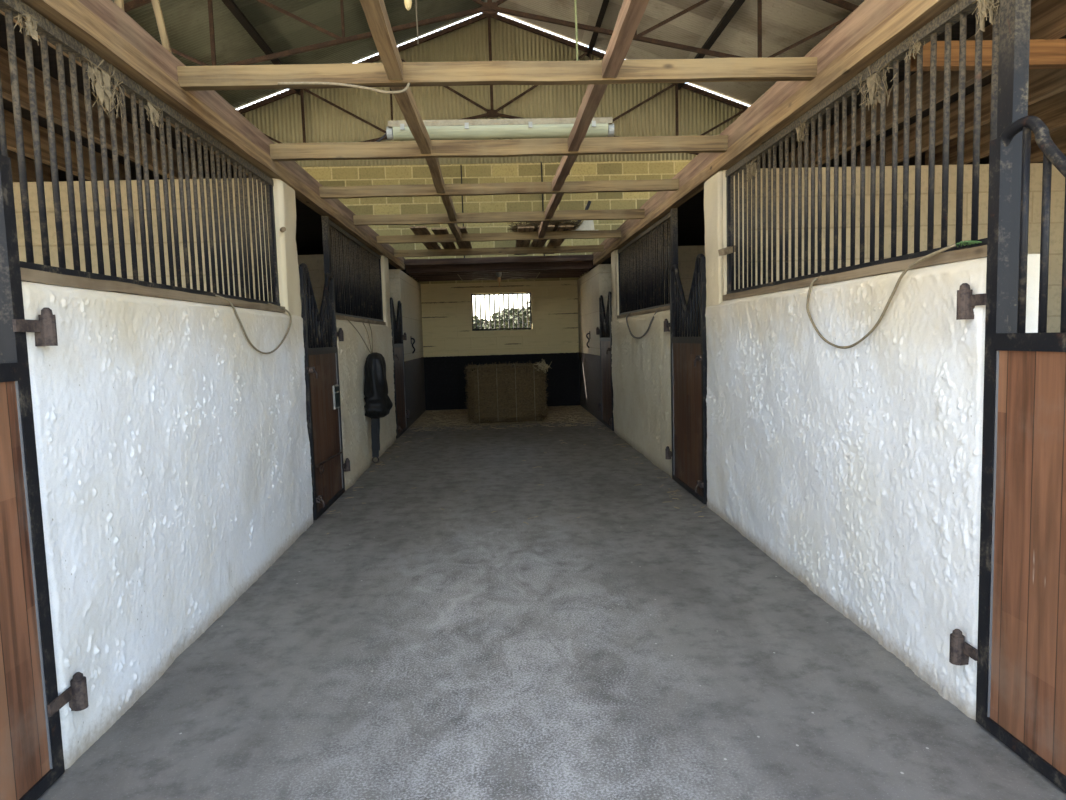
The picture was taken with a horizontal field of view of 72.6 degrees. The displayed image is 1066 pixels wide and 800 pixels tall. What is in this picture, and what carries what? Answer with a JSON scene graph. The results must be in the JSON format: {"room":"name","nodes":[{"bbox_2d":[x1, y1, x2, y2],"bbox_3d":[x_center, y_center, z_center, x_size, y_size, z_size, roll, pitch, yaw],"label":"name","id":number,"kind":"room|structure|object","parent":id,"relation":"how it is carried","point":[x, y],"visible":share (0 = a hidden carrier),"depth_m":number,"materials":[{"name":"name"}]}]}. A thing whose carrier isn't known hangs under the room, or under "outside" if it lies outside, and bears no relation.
{"room":"farm building","nodes":[
{"label":"farm building","id":0,"kind":"room"},
{"bbox_2d":[13,178,259,299],"bbox_3d":[-3.809,-0.281,5.626,3.576,2.720,0.180,-2,5,-3],"label":"wall","id":1,"kind":"structure","parent":0,"point":[32,187],"depth_m":5.49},
{"bbox_2d":[7,151,50,181],"bbox_3d":[-3.817,-1.566,3.348,0.064,0.221,5.103,-2,5,-3],"label":"joist","id":2,"kind":"object","parent":1,"relation":"on","point":[30,165],"visible":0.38,"depth_m":5.60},
{"bbox_2d":[4,109,125,180],"bbox_3d":[-3.219,-1.587,3.375,0.065,0.220,5.103,-2,5,-3],"label":"joist","id":3,"kind":"object","parent":1,"relation":"on","point":[8,116],"visible":0.37,"depth_m":4.97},
{"bbox_2d":[0,47,198,178],"bbox_3d":[-2.619,-1.606,3.403,0.065,0.220,5.101,-2,5,-3],"label":"joist","id":4,"kind":"object","parent":1,"relation":"on","point":[4,59],"visible":0.46,"depth_m":4.18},
{"bbox_2d":[0,10,252,177],"bbox_3d":[-2.021,-1.626,3.432,0.066,0.220,5.098,-2,5,-3],"label":"joist","id":5,"kind":"object","parent":1,"relation":"on","point":[1,12],"visible":0.02,"depth_m":3.24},
{"bbox_2d":[0,13,347,254],"bbox_3d":[-3.865,-1.962,6.486,3.656,0.035,11.620,-2,5,-3],"label":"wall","id":6,"kind":"structure","parent":0,"point":[309,239],"depth_m":5.09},
{"bbox_2d":[21,269,425,768],"bbox_3d":[-2.058,-0.549,8.732,0.226,2.620,12.725,-2,5,-3],"label":"wall","id":7,"kind":"structure","parent":0,"point":[174,457],"depth_m":3.31,"materials":[{"name":"white paint"}]},
{"bbox_2d":[0,154,88,799],"bbox_3d":[-1.604,0.279,1.848,0.099,2.097,1.329,-2,5,-3],"label":"door","id":8,"kind":"structure","parent":7,"relation":"in","point":[31,747],"depth_m":2.32,"materials":[{"name":"black paint"}]},
{"bbox_2d":[0,0,279,362],"bbox_3d":[-1.797,-0.159,3.867,0.070,2.660,3.100,-2,5,-3],"label":"stall bars","id":9,"kind":"object","parent":7,"relation":"on","point":[48,31],"visible":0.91,"depth_m":3.28,"materials":[{"name":"black metal"}]},
{"bbox_2d":[14,7,40,45],"bbox_3d":[-1.762,-1.309,2.537,0.048,0.095,0.135,-2,5,-3],"label":"hay wisp","id":10,"kind":"object","parent":9,"relation":"attached to","point":[31,27],"visible":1,"depth_m":2.53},
{"bbox_2d":[79,57,127,118],"bbox_3d":[-1.790,-1.308,3.033,0.108,0.221,0.337,-2,5,-3],"label":"hay wisp","id":11,"kind":"object","parent":9,"relation":"attached to","point":[102,85],"visible":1,"depth_m":3.00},
{"bbox_2d":[144,100,163,127],"bbox_3d":[-1.813,-1.369,3.473,0.051,0.129,0.182,-2,5,-3],"label":"hay wisp","id":12,"kind":"object","parent":9,"relation":"attached to","point":[154,114],"visible":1,"depth_m":3.45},
{"bbox_2d":[215,294,291,353],"bbox_3d":[-1.801,-0.479,4.776,0.078,0.358,1.270,-2,5,-3],"label":"twine","id":13,"kind":"object","parent":9,"relation":"hanging from","point":[216,295],"visible":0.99,"depth_m":4.55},
{"bbox_2d":[20,267,284,312],"bbox_3d":[-1.830,-0.540,3.871,0.134,0.047,3.029,-2,5,-3],"label":"trim","id":14,"kind":"structure","parent":7,"relation":"on","point":[28,275],"depth_m":3.09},
{"bbox_2d":[253,178,300,316],"bbox_3d":[-1.937,-1.134,5.536,0.211,1.005,0.400,-2,5,-3],"label":"pillar","id":15,"kind":"structure","parent":7,"relation":"on","point":[284,195],"depth_m":5.39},
{"bbox_2d":[299,263,349,519],"bbox_3d":[-1.832,-0.111,6.473,0.099,2.097,1.244,-2,5,-3],"label":"door","id":16,"kind":"structure","parent":7,"relation":"in","point":[323,406],"depth_m":6.35,"materials":[{"name":"black paint"}]},
{"bbox_2d":[321,216,383,321],"bbox_3d":[-2.032,-0.562,8.647,0.070,2.660,3.335,-2,5,-3],"label":"screen","id":17,"kind":"object","parent":7,"relation":"on","point":[363,299],"visible":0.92,"depth_m":8.20,"materials":[{"name":"black metal"}]},
{"bbox_2d":[343,315,392,462],"bbox_3d":[-1.800,-0.103,8.253,0.339,1.681,1.386,-2,5,-3],"label":"harness","id":18,"kind":"object","parent":17,"relation":"hanging from","point":[378,405],"visible":1,"depth_m":8.21,"materials":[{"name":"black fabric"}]},
{"bbox_2d":[336,315,385,324],"bbox_3d":[-2.063,-0.939,8.595,0.134,0.047,3.330,-2,5,-3],"label":"trim","id":19,"kind":"structure","parent":7,"relation":"on","point":[339,317],"depth_m":8.23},
{"bbox_2d":[380,255,390,326],"bbox_3d":[-2.178,-1.545,10.403,0.208,1.005,0.380,-2,5,-3],"label":"pillar","id":20,"kind":"structure","parent":7,"relation":"on","point":[384,261],"depth_m":10.27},
{"bbox_2d":[21,0,404,269],"bbox_3d":[-1.939,-1.759,6.387,0.100,0.102,11.999,-2,5,-3],"label":"wall plate","id":21,"kind":"object","parent":20,"relation":"on","point":[71,16],"visible":0.84,"depth_m":3.54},
{"bbox_2d":[77,0,184,81],"bbox_3d":[-1.791,-1.602,3.205,0.095,0.121,0.958,-2,5,-3],"label":"wall plate","id":22,"kind":"object","parent":21,"relation":"on","point":[121,22],"depth_m":3.17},
{"bbox_2d":[114,0,123,10],"bbox_3d":[-1.771,-1.910,3.067,0.035,0.518,0.022,-2,5,-3],"label":"wooden lath","id":23,"kind":"object","parent":22,"relation":"on","point":[120,3],"visible":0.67,"depth_m":3.08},
{"bbox_2d":[151,0,171,53],"bbox_3d":[-1.835,-1.971,3.501,0.130,0.574,0.031,-4,5,-25],"label":"wooden lath","id":24,"kind":"object","parent":22,"relation":"on","point":[155,3],"visible":0.88,"depth_m":3.52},
{"bbox_2d":[189,90,274,154],"bbox_3d":[-1.852,-1.705,4.446,0.095,0.123,1.453,-2,5,-3],"label":"wall plate","id":25,"kind":"object","parent":21,"relation":"on","point":[210,98],"depth_m":4.37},
{"bbox_2d":[277,161,322,194],"bbox_3d":[-1.924,-1.828,5.902,0.095,0.121,1.375,-2,5,-3],"label":"wall plate","id":26,"kind":"object","parent":21,"relation":"on","point":[291,166],"depth_m":5.90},
{"bbox_2d":[324,199,354,221],"bbox_3d":[-1.995,-1.950,7.350,0.095,0.119,1.430,-2,5,-3],"label":"wall plate","id":27,"kind":"object","parent":21,"relation":"on","point":[337,204],"depth_m":7.40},
{"bbox_2d":[269,135,727,160],"bbox_3d":[-0.218,-1.794,5.163,3.260,0.115,0.068,-2,5,-3],"label":"joist","id":28,"kind":"object","parent":21,"relation":"on","point":[700,143],"visible":0.95,"depth_m":5.14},
{"bbox_2d":[390,87,431,153],"bbox_3d":[-0.729,-1.718,4.412,0.076,0.084,1.398,-2,5,-2],"label":"noggin","id":29,"kind":"object","parent":28,"relation":"attached to","point":[405,100],"visible":0.81,"depth_m":4.34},
{"bbox_2d":[425,158,444,192],"bbox_3d":[-0.783,-1.839,5.840,0.077,0.083,1.347,-2,5,-4],"label":"noggin","id":30,"kind":"object","parent":28,"relation":"attached to","point":[433,163],"visible":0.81,"depth_m":5.81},
{"bbox_2d":[375,117,613,141],"bbox_3d":[-0.272,-1.918,5.175,1.704,0.140,0.130,-2,5,-3],"label":"fitting","id":31,"kind":"object","parent":28,"relation":"on","point":[528,128],"visible":0.97,"depth_m":5.13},
{"bbox_2d":[392,123,607,140],"bbox_3d":[-0.227,-1.909,5.183,1.525,0.079,0.116,-2,5,-3],"label":"diffuser","id":32,"kind":"object","parent":31,"relation":"attached to","point":[400,131],"depth_m":5.14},
{"bbox_2d":[552,155,577,190],"bbox_3d":[0.252,-1.873,5.889,0.076,0.083,1.349,-2,5,-4],"label":"noggin","id":33,"kind":"object","parent":28,"relation":"attached to","point":[566,163],"visible":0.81,"depth_m":5.87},
{"bbox_2d":[568,84,607,151],"bbox_3d":[0.321,-1.752,4.463,0.079,0.085,1.401,-2,5,-3],"label":"noggin","id":34,"kind":"object","parent":28,"relation":"attached to","point":[594,93],"visible":0.86,"depth_m":4.36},
{"bbox_2d":[376,230,620,243],"bbox_3d":[-0.440,-2.173,9.652,3.258,0.107,0.068,-2,5,-3],"label":"joist","id":35,"kind":"object","parent":21,"relation":"on","point":[506,236],"visible":0.94,"depth_m":9.62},
{"bbox_2d":[448,223,461,240],"bbox_3d":[-0.955,-2.091,8.848,0.077,0.085,1.500,-2,5,-2],"label":"noggin","id":36,"kind":"object","parent":35,"relation":"attached to","point":[454,228],"visible":0.77,"depth_m":8.90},
{"bbox_2d":[451,227,471,248],"bbox_3d":[-1.013,-2.302,10.508,0.208,0.026,2.600,-2,5,-3],"label":"plank","id":37,"kind":"object","parent":35,"relation":"on","point":[462,229],"visible":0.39,"depth_m":10.69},
{"bbox_2d":[515,226,533,254],"bbox_3d":[-0.148,-2.357,10.848,0.213,0.025,3.001,-2,5,-2],"label":"plank","id":38,"kind":"object","parent":35,"relation":"on","point":[519,243],"visible":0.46,"depth_m":10.56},
{"bbox_2d":[530,225,554,246],"bbox_3d":[0.092,-2.358,10.782,0.228,0.026,2.953,-2,5,-3],"label":"plank","id":39,"kind":"object","parent":35,"relation":"on","point":[535,243],"visible":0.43,"depth_m":10.69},
{"bbox_2d":[507,210,580,231],"bbox_3d":[0.153,-2.403,9.843,1.047,0.223,1.664,-2,5,-3],"label":"heap","id":40,"kind":"object","parent":39,"relation":"on","point":[514,228],"visible":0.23,"depth_m":9.43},
{"bbox_2d":[563,201,590,230],"bbox_3d":[0.577,-2.422,9.521,0.398,0.356,0.069,1,5,24],"label":"dead branch","id":41,"kind":"object","parent":40,"relation":"in","point":[589,202],"visible":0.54,"depth_m":9.43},
{"bbox_2d":[575,220,594,230],"bbox_3d":[0.682,-2.345,9.653,0.262,0.180,0.081,-2,5,-7],"label":"scrap","id":42,"kind":"object","parent":40,"relation":"on","point":[587,224],"visible":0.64,"depth_m":9.64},
{"bbox_2d":[538,221,548,237],"bbox_3d":[0.130,-2.129,8.901,0.075,0.084,1.495,-2,5,-2],"label":"noggin","id":43,"kind":"object","parent":35,"relation":"attached to","point":[544,224],"visible":0.79,"depth_m":8.95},
{"bbox_2d":[404,254,593,264],"bbox_3d":[-0.582,-2.411,12.488,3.262,0.107,0.067,-2,5,-3],"label":"joist","id":44,"kind":"object","parent":21,"relation":"on","point":[512,259],"visible":0.98,"depth_m":12.46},
{"bbox_2d":[353,209,644,225],"bbox_3d":[-0.363,-2.042,8.099,3.257,0.113,0.067,-2,5,-3],"label":"joist","id":45,"kind":"object","parent":21,"relation":"on","point":[615,214],"visible":0.96,"depth_m":8.07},
{"bbox_2d":[394,245,603,256],"bbox_3d":[-0.519,-2.306,11.225,3.260,0.112,0.066,-2,5,-3],"label":"joist","id":46,"kind":"object","parent":21,"relation":"on","point":[579,248],"visible":0.98,"depth_m":11.20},
{"bbox_2d":[410,226,440,248],"bbox_3d":[-1.506,-2.295,10.582,0.204,0.024,3.001,-2,5,-2],"label":"plank","id":47,"kind":"object","parent":46,"relation":"on","point":[417,230],"visible":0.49,"depth_m":9.55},
{"bbox_2d":[431,228,456,248],"bbox_3d":[-1.261,-2.309,10.670,0.192,0.026,2.850,-2,5,-2],"label":"plank","id":48,"kind":"object","parent":46,"relation":"on","point":[446,245],"visible":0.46,"depth_m":10.07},
{"bbox_2d":[547,225,573,253],"bbox_3d":[0.346,-2.373,10.869,0.220,0.025,3.004,-2,5,-3],"label":"plank","id":49,"kind":"object","parent":46,"relation":"on","point":[556,242],"visible":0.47,"depth_m":10.54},
{"bbox_2d":[390,297,409,438],"bbox_3d":[-2.072,-0.522,11.345,0.099,2.097,1.274,-2,5,-3],"label":"door","id":50,"kind":"structure","parent":7,"relation":"in","point":[398,336],"depth_m":11.30,"materials":[{"name":"black paint"}]},
{"bbox_2d":[298,254,349,332],"bbox_3d":[-4.048,-0.691,10.483,3.576,2.720,0.180,-2,5,-3],"label":"wall","id":51,"kind":"structure","parent":0,"point":[315,263],"depth_m":10.34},
{"bbox_2d":[111,0,864,108],"bbox_3d":[-0.561,-6.314,8.618,11.504,2.142,12.173,-2,5,-3],"label":"ceiling","id":52,"kind":"structure","parent":0,"point":[186,22],"depth_m":12.54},
{"bbox_2d":[404,0,411,10],"bbox_3d":[-1.117,-5.084,6.047,0.068,3.518,0.068,-2,5,-3],"label":"hanging bulb","id":53,"kind":"object","parent":52,"relation":"hanging from","point":[408,3],"visible":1,"depth_m":6.17,"materials":[{"name":"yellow glass"}]},
{"bbox_2d":[415,0,418,44],"bbox_3d":[-1.598,-5.932,9.770,0.030,2.198,0.017,-2,5,-3],"label":"string","id":54,"kind":"object","parent":52,"relation":"hanging from","point":[415,0],"visible":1,"depth_m":9.83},
{"bbox_2d":[124,0,858,65],"bbox_3d":[-0.601,-5.766,9.883,10.426,2.990,0.060,-2,5,-3],"label":"roof truss","id":55,"kind":"object","parent":52,"relation":"attached to","point":[489,7],"visible":0.62,"depth_m":9.89,"materials":[{"name":"metal"}]},
{"bbox_2d":[237,14,747,154],"bbox_3d":[-0.832,-6.208,14.527,10.426,3.090,0.060,-2,5,-3],"label":"roof truss","id":56,"kind":"object","parent":52,"relation":"attached to","point":[492,113],"visible":0.38,"depth_m":14.46,"materials":[{"name":"metal"}]},
{"bbox_2d":[222,0,303,94],"bbox_3d":[-4.314,-5.587,7.178,0.166,0.223,14.950,-2,5,-3],"label":"roof purlin","id":57,"kind":"structure","parent":56,"relation":"on","point":[230,4],"depth_m":11.55,"materials":[{"name":"metal"}]},
{"bbox_2d":[586,0,608,56],"bbox_3d":[1.514,-6.445,7.393,0.166,0.223,14.950,-2,5,-3],"label":"purlin","id":58,"kind":"structure","parent":56,"relation":"on","point":[605,2],"depth_m":13.16,"materials":[{"name":"metal"}]},
{"bbox_2d":[677,0,744,89],"bbox_3d":[3.350,-5.842,7.534,0.166,0.223,14.950,-2,5,-3],"label":"purlin","id":59,"kind":"structure","parent":56,"relation":"on","point":[736,4],"depth_m":11.98,"materials":[{"name":"metal"}]},
{"bbox_2d":[574,0,578,60],"bbox_3d":[0.415,-5.269,7.614,0.049,3.348,0.021,-2,5,-3],"label":"rope","id":60,"kind":"object","parent":52,"relation":"hanging from","point":[575,1],"visible":0.84,"depth_m":7.72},
{"bbox_2d":[239,14,748,409],"bbox_3d":[-0.825,-3.825,15.001,10.800,8.002,0.257,-2,5,-3],"label":"wall","id":61,"kind":"structure","parent":0,"point":[450,344],"depth_m":14.87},
{"bbox_2d":[460,165,464,257],"bbox_3d":[-1.437,-3.744,14.868,0.024,2.100,0.026,-2,5,-3],"label":"conduit","id":62,"kind":"object","parent":61,"relation":"attached to","point":[460,165],"visible":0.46,"depth_m":14.83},
{"bbox_2d":[471,292,531,330],"bbox_3d":[-0.657,-1.851,15.184,1.250,0.768,0.030,-2,5,-3],"label":"window","id":63,"kind":"structure","parent":61,"relation":"in","point":[529,293],"depth_m":15.17,"materials":[{"name":"glass"}]},
{"bbox_2d":[541,162,544,255],"bbox_3d":[0.205,-3.824,14.942,0.039,2.150,0.029,-2,5,-3],"label":"conduit","id":64,"kind":"object","parent":61,"relation":"attached to","point":[541,162],"visible":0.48,"depth_m":14.90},
{"bbox_2d":[388,257,610,275],"bbox_3d":[-0.723,-2.532,13.747,10.600,0.035,2.540,-2,5,-3],"label":"ceiling","id":65,"kind":"structure","parent":0,"point":[607,261],"depth_m":13.42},
{"bbox_2d":[413,272,583,277],"bbox_3d":[-0.652,-2.459,13.962,3.289,0.154,0.060,-2,5,-3],"label":"joist","id":66,"kind":"object","parent":65,"relation":"attached to","point":[583,272],"visible":0.34,"depth_m":13.95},
{"bbox_2d":[406,261,591,272],"bbox_3d":[-0.592,-2.363,12.813,3.290,0.156,0.059,-2,5,-3],"label":"joist","id":67,"kind":"object","parent":65,"relation":"attached to","point":[561,264],"visible":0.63,"depth_m":12.79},
{"bbox_2d":[411,271,586,276],"bbox_3d":[-0.633,-2.428,13.580,3.286,0.156,0.059,-2,5,-3],"label":"joist","id":68,"kind":"object","parent":65,"relation":"attached to","point":[551,271],"visible":0.34,"depth_m":13.56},
{"bbox_2d":[416,274,581,279],"bbox_3d":[-0.669,-2.492,14.345,3.291,0.155,0.060,-2,5,-3],"label":"joist","id":69,"kind":"object","parent":65,"relation":"attached to","point":[570,274],"visible":0.29,"depth_m":14.33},
{"bbox_2d":[418,276,579,281],"bbox_3d":[-0.688,-2.524,14.728,3.290,0.155,0.059,-2,5,-3],"label":"joist","id":70,"kind":"object","parent":65,"relation":"attached to","point":[562,276],"visible":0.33,"depth_m":14.70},
{"bbox_2d":[409,268,589,274],"bbox_3d":[-0.611,-2.395,13.196,3.289,0.155,0.060,-2,5,-3],"label":"joist","id":71,"kind":"object","parent":65,"relation":"attached to","point":[586,269],"visible":0.36,"depth_m":13.18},
{"bbox_2d":[457,272,539,285],"bbox_3d":[-0.615,-2.182,13.177,1.510,0.271,0.157,-2,5,-3],"label":"ceiling lamp","id":72,"kind":"object","parent":71,"relation":"hanging from","point":[498,274],"visible":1,"depth_m":13.15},
{"bbox_2d":[37,405,1065,799],"bbox_3d":[-0.341,0.859,7.943,10.700,0.150,15.300,-2,5,-3],"label":"floor","id":73,"kind":"structure","parent":0,"point":[638,645],"depth_m":3.17,"materials":[{"name":"concrete"}]},
{"bbox_2d":[464,360,550,423],"bbox_3d":[-0.447,-0.192,12.990,1.542,1.080,1.316,-2,5,-3],"label":"hay bale","id":74,"kind":"object","parent":73,"relation":"on","point":[516,392],"visible":1,"depth_m":12.46},
{"bbox_2d":[326,406,703,534],"bbox_3d":[-0.385,0.563,10.388,3.266,0.022,9.657,-2,5,-3],"label":"litter","id":75,"kind":"object","parent":73,"relation":"on","point":[433,411],"visible":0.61,"depth_m":12.26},
{"bbox_2d":[637,245,704,332],"bbox_3d":[3.085,-0.928,10.815,3.415,2.720,0.180,-2,5,-3],"label":"wall","id":76,"kind":"structure","parent":0,"point":[687,255],"depth_m":10.60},
{"bbox_2d":[577,254,1039,719],"bbox_3d":[1.360,-0.662,8.891,0.225,2.620,12.725,-2,5,-3],"label":"wall","id":77,"kind":"structure","parent":0,"point":[856,470],"depth_m":3.51,"materials":[{"name":"white paint"}]},
{"bbox_2d":[596,292,613,430],"bbox_3d":[1.133,-0.629,11.494,0.099,2.097,1.274,-2,5,-3],"label":"door","id":78,"kind":"structure","parent":77,"relation":"in","point":[605,332],"depth_m":11.45,"materials":[{"name":"black paint"}]},
{"bbox_2d":[611,250,618,320],"bbox_3d":[1.257,-1.659,10.562,0.210,1.005,0.380,-2,5,-3],"label":"pillar","id":79,"kind":"structure","parent":77,"relation":"on","point":[614,255],"depth_m":10.40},
{"bbox_2d":[617,305,669,317],"bbox_3d":[1.351,-1.052,8.754,0.134,0.046,3.333,-2,5,-3],"label":"trim","id":80,"kind":"structure","parent":77,"relation":"on","point":[664,308],"depth_m":8.34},
{"bbox_2d":[618,208,677,314],"bbox_3d":[1.341,-0.675,8.803,0.070,2.660,3.335,-2,5,-3],"label":"stall bars","id":81,"kind":"object","parent":77,"relation":"on","point":[643,269],"visible":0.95,"depth_m":8.39,"materials":[{"name":"black metal"}]},
{"bbox_2d":[626,306,659,338],"bbox_3d":[1.284,-0.902,8.624,0.083,0.346,1.726,-2,5,-3],"label":"twine","id":82,"kind":"object","parent":81,"relation":"hanging from","point":[644,334],"visible":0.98,"depth_m":8.48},
{"bbox_2d":[664,254,706,503],"bbox_3d":[1.373,-0.218,6.622,0.099,2.097,1.244,-2,5,-3],"label":"door","id":83,"kind":"structure","parent":77,"relation":"in","point":[688,347],"depth_m":6.50,"materials":[{"name":"black paint"}]},
{"bbox_2d":[704,170,743,306],"bbox_3d":[1.497,-1.248,5.696,0.209,1.005,0.400,-2,5,-3],"label":"pillar","id":84,"kind":"structure","parent":77,"relation":"on","point":[715,207],"depth_m":5.55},
{"bbox_2d":[593,0,957,264],"bbox_3d":[1.379,-1.869,6.542,0.100,0.102,12.000,-2,5,-3],"label":"wall plate","id":85,"kind":"object","parent":84,"relation":"on","point":[912,15],"visible":0.89,"depth_m":3.81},
{"bbox_2d":[177,57,816,90],"bbox_3d":[-0.150,-1.670,3.710,3.258,0.108,0.068,-2,5,-3],"label":"joist","id":86,"kind":"object","parent":85,"relation":"on","point":[588,72],"visible":0.92,"depth_m":3.68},
{"bbox_2d":[278,82,409,93],"bbox_3d":[-0.945,-1.566,3.643,0.657,0.068,0.045,-2,5,-3],"label":"loose cable","id":87,"kind":"object","parent":86,"relation":"attached to","point":[279,83],"visible":1,"depth_m":3.62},
{"bbox_2d":[360,0,402,79],"bbox_3d":[-0.641,-1.590,2.904,0.075,0.084,1.511,-2,5,-4],"label":"noggin","id":88,"kind":"object","parent":86,"relation":"attached to","point":[375,11],"visible":1,"depth_m":3.15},
{"bbox_2d":[602,0,648,77],"bbox_3d":[0.419,-1.625,2.953,0.076,0.086,1.510,-2,5,-2],"label":"noggin","id":89,"kind":"object","parent":86,"relation":"attached to","point":[631,12],"visible":1,"depth_m":3.22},
{"bbox_2d":[319,179,678,198],"bbox_3d":[-0.289,-1.913,6.566,3.259,0.106,0.067,-2,5,-3],"label":"joist","id":90,"kind":"object","parent":85,"relation":"on","point":[422,190],"visible":0.96,"depth_m":6.54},
{"bbox_2d":[441,196,456,220],"bbox_3d":[-0.846,-1.964,7.309,0.080,0.084,1.478,-2,5,-3],"label":"noggin","id":91,"kind":"object","parent":90,"relation":"attached to","point":[447,200],"visible":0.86,"depth_m":7.27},
{"bbox_2d":[545,194,563,218],"bbox_3d":[0.210,-1.998,7.359,0.076,0.084,1.479,-2,5,-3],"label":"noggin","id":92,"kind":"object","parent":90,"relation":"attached to","point":[555,199],"visible":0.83,"depth_m":7.34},
{"bbox_2d":[639,191,674,215],"bbox_3d":[1.327,-2.086,7.598,0.096,0.152,1.663,-2,5,-3],"label":"wall plate","id":93,"kind":"object","parent":85,"relation":"on","point":[660,196],"depth_m":7.60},
{"bbox_2d":[672,153,721,187],"bbox_3d":[1.401,-1.956,6.096,0.096,0.150,1.497,-2,5,-3],"label":"noggin","id":94,"kind":"object","parent":85,"relation":"on","point":[702,160],"depth_m":6.08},
{"bbox_2d":[720,81,808,147],"bbox_3d":[1.474,-1.833,4.613,0.096,0.150,1.525,-2,5,-3],"label":"wall plate","id":95,"kind":"object","parent":85,"relation":"on","point":[780,91],"depth_m":4.54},
{"bbox_2d":[804,0,907,73],"bbox_3d":[1.533,-1.731,3.414,0.096,0.153,0.987,-2,5,-3],"label":"wall plate","id":96,"kind":"object","parent":85,"relation":"on","point":[859,22],"depth_m":3.38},
{"bbox_2d":[723,245,986,300],"bbox_3d":[1.584,-0.653,4.029,0.135,0.047,3.028,-2,5,-3],"label":"trim","id":97,"kind":"structure","parent":77,"relation":"on","point":[977,252],"depth_m":3.30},
{"bbox_2d":[725,0,1030,332],"bbox_3d":[1.577,-0.271,4.024,0.070,2.660,3.100,-2,5,-3],"label":"stall bars","id":98,"kind":"object","parent":77,"relation":"on","point":[1011,36],"visible":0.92,"depth_m":3.20,"materials":[{"name":"black metal"}]},
{"bbox_2d":[718,245,734,255],"bbox_3d":[1.454,-1.116,5.414,0.172,0.083,0.050,-6,6,-40],"label":"wooden peg","id":99,"kind":"object","parent":98,"relation":"attached to","point":[727,250],"visible":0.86,"depth_m":5.38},
{"bbox_2d":[746,158,757,181],"bbox_3d":[1.485,-1.555,4.913,0.067,0.158,0.247,-2,5,-3],"label":"hay wisp","id":100,"kind":"object","parent":98,"relation":"attached to","point":[753,167],"visible":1,"depth_m":4.91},
{"bbox_2d":[795,121,808,141],"bbox_3d":[1.521,-1.525,4.109,0.047,0.128,0.169,-2,5,-3],"label":"hay wisp","id":101,"kind":"object","parent":98,"relation":"attached to","point":[800,129],"visible":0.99,"depth_m":4.10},
{"bbox_2d":[857,59,896,108],"bbox_3d":[1.553,-1.429,3.289,0.111,0.216,0.310,-2,5,-3],"label":"hay wisp","id":102,"kind":"object","parent":98,"relation":"attached to","point":[874,81],"visible":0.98,"depth_m":3.31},
{"bbox_2d":[806,244,955,348],"bbox_3d":[1.551,-0.438,3.343,0.079,0.406,1.200,-2,5,-3],"label":"rope","id":103,"kind":"object","parent":98,"relation":"hanging from","point":[952,245],"visible":0.99,"depth_m":3.20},
{"bbox_2d":[905,35,924,61],"bbox_3d":[1.576,-1.460,2.987,0.044,0.101,0.148,-2,5,-3],"label":"hay wisp","id":104,"kind":"object","parent":98,"relation":"attached to","point":[916,47],"visible":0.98,"depth_m":2.99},
{"bbox_2d":[956,240,981,247],"bbox_3d":[1.604,-0.578,2.672,0.045,0.017,0.125,-2,5,-3],"label":"knot","id":105,"kind":"object","parent":98,"relation":"attached to","point":[969,242],"visible":1,"depth_m":2.66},
{"bbox_2d":[972,0,999,35],"bbox_3d":[1.599,-1.382,2.524,0.069,0.156,0.220,-2,5,-3],"label":"hay wisp","id":106,"kind":"object","parent":98,"relation":"attached to","point":[984,6],"visible":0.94,"depth_m":2.55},
{"bbox_2d":[949,116,1065,792],"bbox_3d":[1.601,0.173,1.997,0.099,2.097,1.329,-2,5,-3],"label":"door","id":107,"kind":"structure","parent":77,"relation":"in","point":[1020,653],"depth_m":2.38,"materials":[{"name":"black paint"}]},
{"bbox_2d":[756,3,861,100],"bbox_3d":[5.017,-2.447,8.179,0.200,6.083,14.200,-2,5,-3],"label":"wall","id":108,"kind":"structure","parent":0,"point":[861,3],"depth_m":12.12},
{"bbox_2d":[636,10,1065,246],"bbox_3d":[3.188,-2.197,6.814,3.495,0.035,11.620,-2,5,-3],"label":"ceiling","id":109,"kind":"structure","parent":0,"point":[691,225],"depth_m":6.03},
{"bbox_2d":[747,163,1064,332],"bbox_3d":[3.324,-0.518,5.958,3.415,2.720,0.180,-2,5,-3],"label":"wall","id":110,"kind":"structure","parent":0,"point":[1036,169],"depth_m":5.77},
{"bbox_2d":[789,0,1065,167],"bbox_3d":[2.321,-1.771,3.634,0.064,0.220,5.100,-2,5,-3],"label":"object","id":111,"kind":"object","parent":110,"relation":"on","point":[1048,17],"visible":0.37,"depth_m":4.16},
{"bbox_2d":[857,69,1065,166],"bbox_3d":[2.920,-1.790,3.659,0.065,0.220,5.097,-2,5,-3],"label":"joist","id":112,"kind":"object","parent":110,"relation":"on","point":[1043,83],"visible":0.49,"depth_m":4.75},
{"bbox_2d":[925,90,1065,164],"bbox_3d":[3.519,-1.810,3.687,0.066,0.220,5.102,-2,5,-3],"label":"joist","id":113,"kind":"object","parent":110,"relation":"on","point":[1051,110],"visible":0.49,"depth_m":5.01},
{"bbox_2d":[1030,127,1065,162],"bbox_3d":[4.118,-1.831,3.715,0.065,0.220,5.098,-2,5,-3],"label":"joist","id":114,"kind":"object","parent":110,"relation":"on","point":[1058,137],"visible":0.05,"depth_m":5.57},
{"bbox_2d":[910,39,1065,70],"bbox_3d":[3.448,-1.617,3.369,3.452,0.116,0.065,-2,5,-3],"label":"joist","id":115,"kind":"object","parent":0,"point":[1049,53],"visible":0.48,"depth_m":3.28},
{"label":"outside","id":116,"kind":"structure","parent":0,"visible":0},
{"label":"ground","id":117,"kind":"structure","parent":116,"visible":0},
{"bbox_2d":[473,301,529,330],"bbox_3d":[-1.620,-2.771,32.819,18.331,3.256,7.527,-2,5,-3],"label":"hedge","id":118,"kind":"object","parent":117,"relation":"on","point":[506,309],"visible":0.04,"depth_m":32.20,"materials":[{"name":"green plant"}]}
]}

